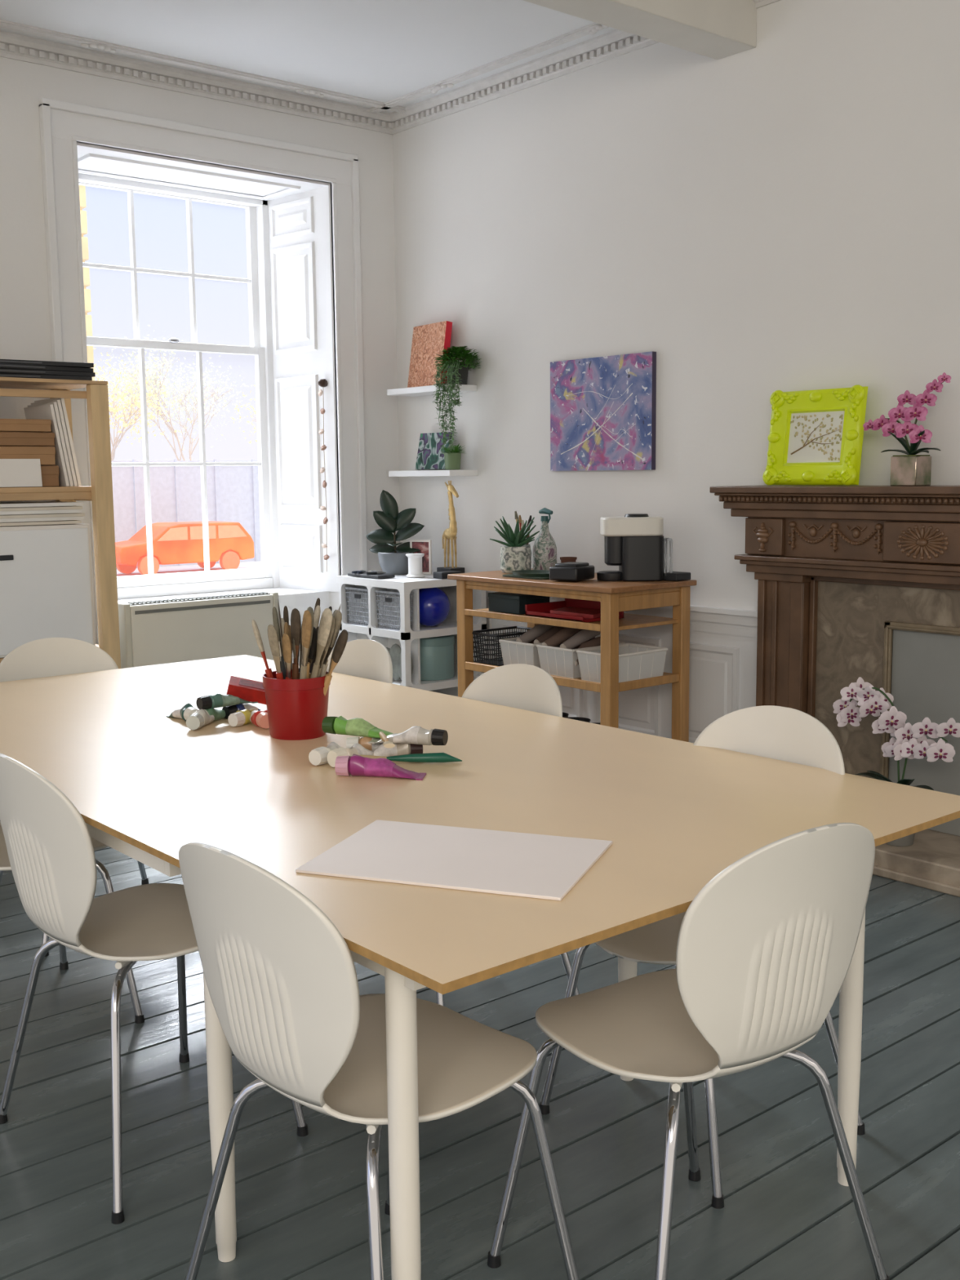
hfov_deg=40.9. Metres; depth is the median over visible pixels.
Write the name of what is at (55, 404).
board
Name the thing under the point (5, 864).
chair
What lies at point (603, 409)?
painting
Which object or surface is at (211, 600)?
grille
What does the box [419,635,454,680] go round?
tin
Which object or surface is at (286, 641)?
brush
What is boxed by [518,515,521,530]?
brush
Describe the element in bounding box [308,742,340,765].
paint tube
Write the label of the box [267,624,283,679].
brush
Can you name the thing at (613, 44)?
trim
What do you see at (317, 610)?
brush
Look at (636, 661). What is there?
basket
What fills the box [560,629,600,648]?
roll
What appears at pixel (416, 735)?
paint tube
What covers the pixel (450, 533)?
sculpture
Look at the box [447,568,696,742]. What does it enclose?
console table
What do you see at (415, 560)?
spool
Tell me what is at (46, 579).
base cabinet
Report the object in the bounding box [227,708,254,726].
paint tube
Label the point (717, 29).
beam
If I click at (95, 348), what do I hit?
tree
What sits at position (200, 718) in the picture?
paint tube
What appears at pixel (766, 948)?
chair
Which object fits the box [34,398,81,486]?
board
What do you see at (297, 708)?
pot
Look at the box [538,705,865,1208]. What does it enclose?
chair
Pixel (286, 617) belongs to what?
brush
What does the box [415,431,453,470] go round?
painting
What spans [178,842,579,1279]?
chair
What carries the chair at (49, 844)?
on the floor
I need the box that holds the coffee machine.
[596,513,672,581]
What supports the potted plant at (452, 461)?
on the wall shelf at (409, 473)
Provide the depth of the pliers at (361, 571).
6.30 m
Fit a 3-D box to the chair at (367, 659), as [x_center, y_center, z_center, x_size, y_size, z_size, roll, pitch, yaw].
[-0.529,0.441,3.852,0.520,0.845,0.534,-7,10,-40]
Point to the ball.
(434, 602)
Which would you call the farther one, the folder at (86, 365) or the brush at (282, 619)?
the folder at (86, 365)
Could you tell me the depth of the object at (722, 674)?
5.36 m
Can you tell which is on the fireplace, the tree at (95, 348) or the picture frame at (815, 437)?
the picture frame at (815, 437)
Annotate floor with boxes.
[0,846,959,1279]
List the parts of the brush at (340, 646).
handle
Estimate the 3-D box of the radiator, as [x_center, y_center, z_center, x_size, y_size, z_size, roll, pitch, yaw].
[-1.310,0.188,6.091,0.800,0.786,0.098,-7,10,-40]
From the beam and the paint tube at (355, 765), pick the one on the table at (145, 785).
the paint tube at (355, 765)
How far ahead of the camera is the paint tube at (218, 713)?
3.21 m
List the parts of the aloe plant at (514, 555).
pot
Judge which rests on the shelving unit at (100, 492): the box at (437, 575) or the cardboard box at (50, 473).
the cardboard box at (50, 473)
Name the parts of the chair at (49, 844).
leg, backrest, seat, leg, leg, leg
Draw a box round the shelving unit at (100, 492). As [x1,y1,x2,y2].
[0,377,120,668]
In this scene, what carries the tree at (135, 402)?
on the ground
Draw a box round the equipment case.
[549,561,594,581]
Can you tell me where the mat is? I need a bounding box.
[347,572,395,578]
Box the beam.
[523,0,756,59]
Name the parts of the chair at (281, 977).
leg, backrest, leg, leg, seat, leg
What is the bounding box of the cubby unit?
[336,571,486,696]
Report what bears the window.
attached to the wall at (24, 308)
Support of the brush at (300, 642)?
in the pot at (297, 708)
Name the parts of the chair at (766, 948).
leg, leg, seat, leg, backrest, leg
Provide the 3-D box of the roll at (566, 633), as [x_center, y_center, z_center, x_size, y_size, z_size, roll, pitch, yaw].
[0.353,-0.013,5.364,0.210,0.106,0.055,-5,8,-29]
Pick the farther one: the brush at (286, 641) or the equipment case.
the equipment case
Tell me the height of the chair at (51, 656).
0.845 m
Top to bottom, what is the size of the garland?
0.980 m
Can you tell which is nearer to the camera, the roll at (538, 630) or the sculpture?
the roll at (538, 630)
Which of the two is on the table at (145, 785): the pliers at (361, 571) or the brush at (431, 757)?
the brush at (431, 757)
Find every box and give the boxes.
[0,418,51,432]
[0,431,54,446]
[0,446,55,465]
[40,465,58,486]
[226,675,266,704]
[433,570,461,578]
[488,591,550,614]
[524,598,623,622]
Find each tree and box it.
[93,324,256,460]
[93,347,139,405]
[93,354,192,461]
[216,377,257,443]
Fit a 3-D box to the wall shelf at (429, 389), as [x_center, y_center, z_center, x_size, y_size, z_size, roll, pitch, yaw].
[-0.243,-1.244,6.412,0.180,0.030,0.500,-7,10,-40]
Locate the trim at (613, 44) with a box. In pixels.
[368,0,781,134]
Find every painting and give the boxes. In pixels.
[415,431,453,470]
[550,351,656,471]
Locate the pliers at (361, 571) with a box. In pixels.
[351,569,366,573]
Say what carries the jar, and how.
on the console table at (615, 597)
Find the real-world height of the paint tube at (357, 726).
0.041 m
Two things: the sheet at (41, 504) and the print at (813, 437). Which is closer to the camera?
the print at (813, 437)
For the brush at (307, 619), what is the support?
in the pot at (297, 708)
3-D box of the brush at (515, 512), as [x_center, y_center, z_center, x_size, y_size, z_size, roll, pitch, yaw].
[0.173,-0.465,5.823,0.032,0.236,0.017,-3,8,-18]
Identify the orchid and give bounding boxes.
[832,676,959,846]
[862,372,951,485]
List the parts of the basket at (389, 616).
handle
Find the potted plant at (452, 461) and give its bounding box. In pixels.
[438,443,466,469]
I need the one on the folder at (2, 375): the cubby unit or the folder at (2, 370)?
the folder at (2, 370)
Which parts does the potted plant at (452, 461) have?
pot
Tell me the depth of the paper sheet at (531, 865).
2.03 m
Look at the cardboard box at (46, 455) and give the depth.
5.12 m
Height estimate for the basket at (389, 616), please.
0.183 m
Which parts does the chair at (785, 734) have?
leg, seat, leg, backrest, leg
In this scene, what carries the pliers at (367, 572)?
on the mat
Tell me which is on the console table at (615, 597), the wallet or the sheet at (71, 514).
the wallet
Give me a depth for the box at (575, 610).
5.35 m
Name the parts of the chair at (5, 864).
seat, leg, leg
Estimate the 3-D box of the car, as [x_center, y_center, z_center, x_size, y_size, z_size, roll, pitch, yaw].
[-10.268,-3.131,43.650,4.950,1.680,1.850,-7,10,-40]
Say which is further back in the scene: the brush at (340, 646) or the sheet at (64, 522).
the sheet at (64, 522)
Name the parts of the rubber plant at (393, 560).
stem, pot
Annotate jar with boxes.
[524,543,531,569]
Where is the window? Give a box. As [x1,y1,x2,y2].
[38,97,367,663]
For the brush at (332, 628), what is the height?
0.278 m
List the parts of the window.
sash, frame, sash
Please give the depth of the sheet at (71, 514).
5.16 m
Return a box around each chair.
[0,637,148,956]
[0,753,308,1224]
[0,821,144,1023]
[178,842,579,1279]
[326,639,392,684]
[435,663,579,1006]
[487,822,889,1279]
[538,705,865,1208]
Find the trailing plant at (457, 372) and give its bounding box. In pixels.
[431,346,481,454]
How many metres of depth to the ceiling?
5.33 m
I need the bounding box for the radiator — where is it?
[118,591,279,668]
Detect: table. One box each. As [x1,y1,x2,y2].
[0,654,959,1279]
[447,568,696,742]
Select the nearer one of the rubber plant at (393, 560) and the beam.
the beam
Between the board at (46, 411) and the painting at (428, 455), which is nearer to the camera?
the board at (46, 411)
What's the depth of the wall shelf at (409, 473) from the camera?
6.33 m
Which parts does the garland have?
cord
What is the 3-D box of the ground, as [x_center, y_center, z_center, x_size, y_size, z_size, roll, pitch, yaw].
[-24.368,-6.118,75.088,180.000,0.200,133.600,-7,10,-40]
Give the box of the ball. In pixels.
[418,586,450,626]
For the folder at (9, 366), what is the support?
on the folder at (2, 370)
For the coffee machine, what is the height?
0.266 m
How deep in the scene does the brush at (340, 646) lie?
2.96 m
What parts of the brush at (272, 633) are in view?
handle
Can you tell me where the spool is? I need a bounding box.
[405,553,424,577]
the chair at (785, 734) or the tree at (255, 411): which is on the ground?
the tree at (255, 411)
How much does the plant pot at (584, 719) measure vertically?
0.125 m
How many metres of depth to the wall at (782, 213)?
5.22 m
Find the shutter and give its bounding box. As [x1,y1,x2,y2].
[267,186,338,592]
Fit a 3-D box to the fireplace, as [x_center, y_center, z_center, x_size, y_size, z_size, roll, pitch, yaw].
[1.534,0.137,4.294,0.430,1.290,1.880,-7,10,-40]
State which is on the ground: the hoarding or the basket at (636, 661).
the hoarding
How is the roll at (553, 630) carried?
in the basket at (513, 651)
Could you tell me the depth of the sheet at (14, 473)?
5.08 m
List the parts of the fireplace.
beaded moulding, moulding, opening trim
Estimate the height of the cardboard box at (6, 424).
0.048 m
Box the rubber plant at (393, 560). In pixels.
[365,489,424,574]
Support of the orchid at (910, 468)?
on the fireplace
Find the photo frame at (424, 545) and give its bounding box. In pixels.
[409,539,431,574]
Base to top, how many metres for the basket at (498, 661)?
0.138 m
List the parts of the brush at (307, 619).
handle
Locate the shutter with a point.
(300, 324)
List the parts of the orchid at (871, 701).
flower, flower, flower, flower, flower, flower, flower, flower, flower, flower, flower, flower, flower, flower, flower, flower, stem, pot, flower, flower, flower, flower, flower, flower, flower, flower, flower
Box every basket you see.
[344,586,368,626]
[374,589,413,631]
[471,626,531,666]
[498,636,542,667]
[536,641,625,678]
[576,643,667,682]
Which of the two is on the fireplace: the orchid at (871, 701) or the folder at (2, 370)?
the orchid at (871, 701)
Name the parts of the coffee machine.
lever, water tank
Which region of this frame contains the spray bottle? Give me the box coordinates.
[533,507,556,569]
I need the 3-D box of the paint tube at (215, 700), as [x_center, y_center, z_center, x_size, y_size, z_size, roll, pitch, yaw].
[-0.636,0.147,3.230,0.043,0.038,0.160,7,10,44]
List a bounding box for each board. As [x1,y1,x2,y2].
[23,404,69,486]
[26,401,73,486]
[31,399,77,486]
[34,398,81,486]
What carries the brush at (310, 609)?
in the pot at (297, 708)
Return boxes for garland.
[318,378,328,571]
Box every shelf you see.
[386,383,476,396]
[388,470,477,476]
[464,581,679,631]
[465,661,679,692]
[709,485,959,521]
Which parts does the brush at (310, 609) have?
handle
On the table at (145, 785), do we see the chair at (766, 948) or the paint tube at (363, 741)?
the paint tube at (363, 741)
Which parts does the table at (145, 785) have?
leg, frame, leg, leg, leg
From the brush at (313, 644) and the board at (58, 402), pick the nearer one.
the brush at (313, 644)
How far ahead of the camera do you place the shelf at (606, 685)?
5.14 m
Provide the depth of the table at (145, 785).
2.39 m
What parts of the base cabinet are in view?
handle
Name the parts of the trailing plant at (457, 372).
pot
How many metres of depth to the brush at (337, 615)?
2.97 m
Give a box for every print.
[412,542,429,572]
[790,413,843,460]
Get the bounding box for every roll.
[515,624,554,643]
[533,626,566,644]
[541,627,582,646]
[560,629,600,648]
[574,636,600,666]
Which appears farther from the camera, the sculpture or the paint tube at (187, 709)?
the sculpture
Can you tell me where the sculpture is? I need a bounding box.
[436,480,464,573]
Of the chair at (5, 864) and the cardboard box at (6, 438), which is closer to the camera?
the chair at (5, 864)
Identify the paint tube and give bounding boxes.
[166,702,197,720]
[185,708,220,729]
[192,707,225,720]
[195,693,257,709]
[222,702,260,719]
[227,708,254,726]
[249,709,269,728]
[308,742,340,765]
[321,715,393,738]
[327,742,373,767]
[334,753,426,780]
[346,737,382,750]
[368,725,448,745]
[370,742,422,756]
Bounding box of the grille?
[127,591,270,605]
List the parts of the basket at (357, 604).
handle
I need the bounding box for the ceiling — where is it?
[0,0,616,112]
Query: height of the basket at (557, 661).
0.122 m
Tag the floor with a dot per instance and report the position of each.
(301, 1211)
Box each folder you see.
[0,359,93,368]
[0,363,93,372]
[0,368,95,377]
[0,373,92,380]
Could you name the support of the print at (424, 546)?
attached to the photo frame at (424, 545)
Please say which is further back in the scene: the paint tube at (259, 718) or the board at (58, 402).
the board at (58, 402)
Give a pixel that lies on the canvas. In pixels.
(428, 340)
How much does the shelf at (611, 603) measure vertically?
0.152 m
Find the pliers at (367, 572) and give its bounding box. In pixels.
[366,571,386,574]
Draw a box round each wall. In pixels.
[0,19,405,649]
[392,0,959,610]
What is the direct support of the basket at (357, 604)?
in the cubby unit
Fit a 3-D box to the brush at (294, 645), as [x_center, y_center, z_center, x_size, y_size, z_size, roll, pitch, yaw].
[-0.426,0.092,2.997,0.017,0.253,0.060,-2,8,-10]
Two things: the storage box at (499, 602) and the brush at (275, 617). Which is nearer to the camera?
the brush at (275, 617)
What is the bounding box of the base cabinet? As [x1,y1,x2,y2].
[0,523,95,657]
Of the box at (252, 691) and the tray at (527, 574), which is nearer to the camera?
the box at (252, 691)
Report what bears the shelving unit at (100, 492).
on the floor
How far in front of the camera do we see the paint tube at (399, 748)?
2.77 m
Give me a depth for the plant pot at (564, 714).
5.48 m
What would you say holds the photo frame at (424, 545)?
on the cubby unit
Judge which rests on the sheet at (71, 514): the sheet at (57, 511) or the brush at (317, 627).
the sheet at (57, 511)
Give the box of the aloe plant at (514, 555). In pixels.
[489,515,539,573]
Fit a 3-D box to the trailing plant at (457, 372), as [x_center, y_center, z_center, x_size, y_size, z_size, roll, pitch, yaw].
[-0.122,-1.162,6.247,0.250,0.524,0.298,-8,10,-43]
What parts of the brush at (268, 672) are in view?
handle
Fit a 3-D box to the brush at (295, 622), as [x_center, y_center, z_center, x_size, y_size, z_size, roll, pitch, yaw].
[-0.427,0.072,2.980,0.019,0.296,0.071,-4,8,-22]
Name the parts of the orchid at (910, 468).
flower, flower, flower, flower, flower, flower, pot, stem, flower, flower, flower, flower, flower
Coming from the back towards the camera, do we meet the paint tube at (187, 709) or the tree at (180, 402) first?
the tree at (180, 402)
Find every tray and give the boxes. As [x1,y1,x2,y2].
[502,569,549,579]
[596,570,621,581]
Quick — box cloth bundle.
[386,644,413,680]
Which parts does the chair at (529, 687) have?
leg, backrest, leg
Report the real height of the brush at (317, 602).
0.307 m
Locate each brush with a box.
[251,619,274,678]
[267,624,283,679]
[272,606,283,671]
[279,617,284,654]
[281,633,292,679]
[283,605,291,669]
[284,622,292,677]
[288,625,292,669]
[290,608,301,679]
[292,637,299,679]
[298,624,302,675]
[299,609,311,679]
[306,606,313,678]
[307,626,317,678]
[309,626,319,676]
[310,608,332,678]
[313,597,319,614]
[313,604,320,627]
[317,616,335,677]
[320,609,342,676]
[323,629,347,695]
[324,635,339,675]
[359,752,462,762]
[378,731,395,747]
[514,511,518,523]
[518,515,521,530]
[526,515,531,544]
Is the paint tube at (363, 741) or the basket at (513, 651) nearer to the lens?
the paint tube at (363, 741)
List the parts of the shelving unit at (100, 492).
shelf, shelf, post, rail, post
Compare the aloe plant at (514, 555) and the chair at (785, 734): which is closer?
the chair at (785, 734)
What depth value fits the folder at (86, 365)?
5.10 m
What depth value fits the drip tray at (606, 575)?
5.19 m
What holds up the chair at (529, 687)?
on the floor
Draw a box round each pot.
[262,671,330,740]
[560,556,577,563]
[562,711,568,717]
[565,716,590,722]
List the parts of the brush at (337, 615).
handle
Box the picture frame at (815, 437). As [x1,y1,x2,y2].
[762,384,867,485]
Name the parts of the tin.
lid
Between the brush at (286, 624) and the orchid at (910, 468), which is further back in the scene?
the orchid at (910, 468)
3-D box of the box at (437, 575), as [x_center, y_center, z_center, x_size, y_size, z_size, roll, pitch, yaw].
[-0.157,-0.314,6.176,0.120,0.030,0.070,-7,10,-40]
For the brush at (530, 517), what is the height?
0.216 m
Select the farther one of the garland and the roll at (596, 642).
the garland
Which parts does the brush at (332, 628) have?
handle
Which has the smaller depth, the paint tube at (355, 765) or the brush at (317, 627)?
the paint tube at (355, 765)
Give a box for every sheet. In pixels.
[0,458,42,487]
[0,501,84,507]
[0,506,82,511]
[0,509,80,515]
[0,512,84,518]
[0,515,83,522]
[0,520,81,526]
[295,819,613,900]
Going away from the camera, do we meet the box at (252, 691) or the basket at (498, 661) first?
the box at (252, 691)
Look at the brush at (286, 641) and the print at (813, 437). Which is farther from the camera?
the print at (813, 437)
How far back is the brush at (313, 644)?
2.97 m
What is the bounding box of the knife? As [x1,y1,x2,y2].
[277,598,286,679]
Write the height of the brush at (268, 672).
0.266 m
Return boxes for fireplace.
[709,485,959,897]
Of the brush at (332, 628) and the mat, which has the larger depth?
the mat
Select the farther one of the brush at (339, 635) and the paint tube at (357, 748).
the brush at (339, 635)
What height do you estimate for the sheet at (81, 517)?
0.014 m
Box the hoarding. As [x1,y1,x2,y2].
[111,459,261,568]
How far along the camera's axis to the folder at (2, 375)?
5.10 m
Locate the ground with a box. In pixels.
[116,560,261,576]
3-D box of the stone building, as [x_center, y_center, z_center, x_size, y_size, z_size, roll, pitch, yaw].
[-17.053,-8.765,24.611,15.060,17.900,11.060,-7,10,-40]
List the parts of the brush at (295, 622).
handle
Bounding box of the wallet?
[663,571,690,581]
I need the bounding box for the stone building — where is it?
[79,185,94,380]
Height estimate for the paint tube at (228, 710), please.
0.039 m
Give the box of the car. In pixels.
[115,520,254,574]
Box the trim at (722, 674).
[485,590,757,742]
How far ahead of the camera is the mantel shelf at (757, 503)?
4.49 m
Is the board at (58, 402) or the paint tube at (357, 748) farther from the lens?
the board at (58, 402)
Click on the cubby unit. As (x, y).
(407, 639)
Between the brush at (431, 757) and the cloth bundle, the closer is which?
the brush at (431, 757)
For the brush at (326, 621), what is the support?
in the pot at (297, 708)
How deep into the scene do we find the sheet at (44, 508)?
5.16 m
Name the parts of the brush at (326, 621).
handle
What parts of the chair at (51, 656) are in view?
leg, leg, backrest, leg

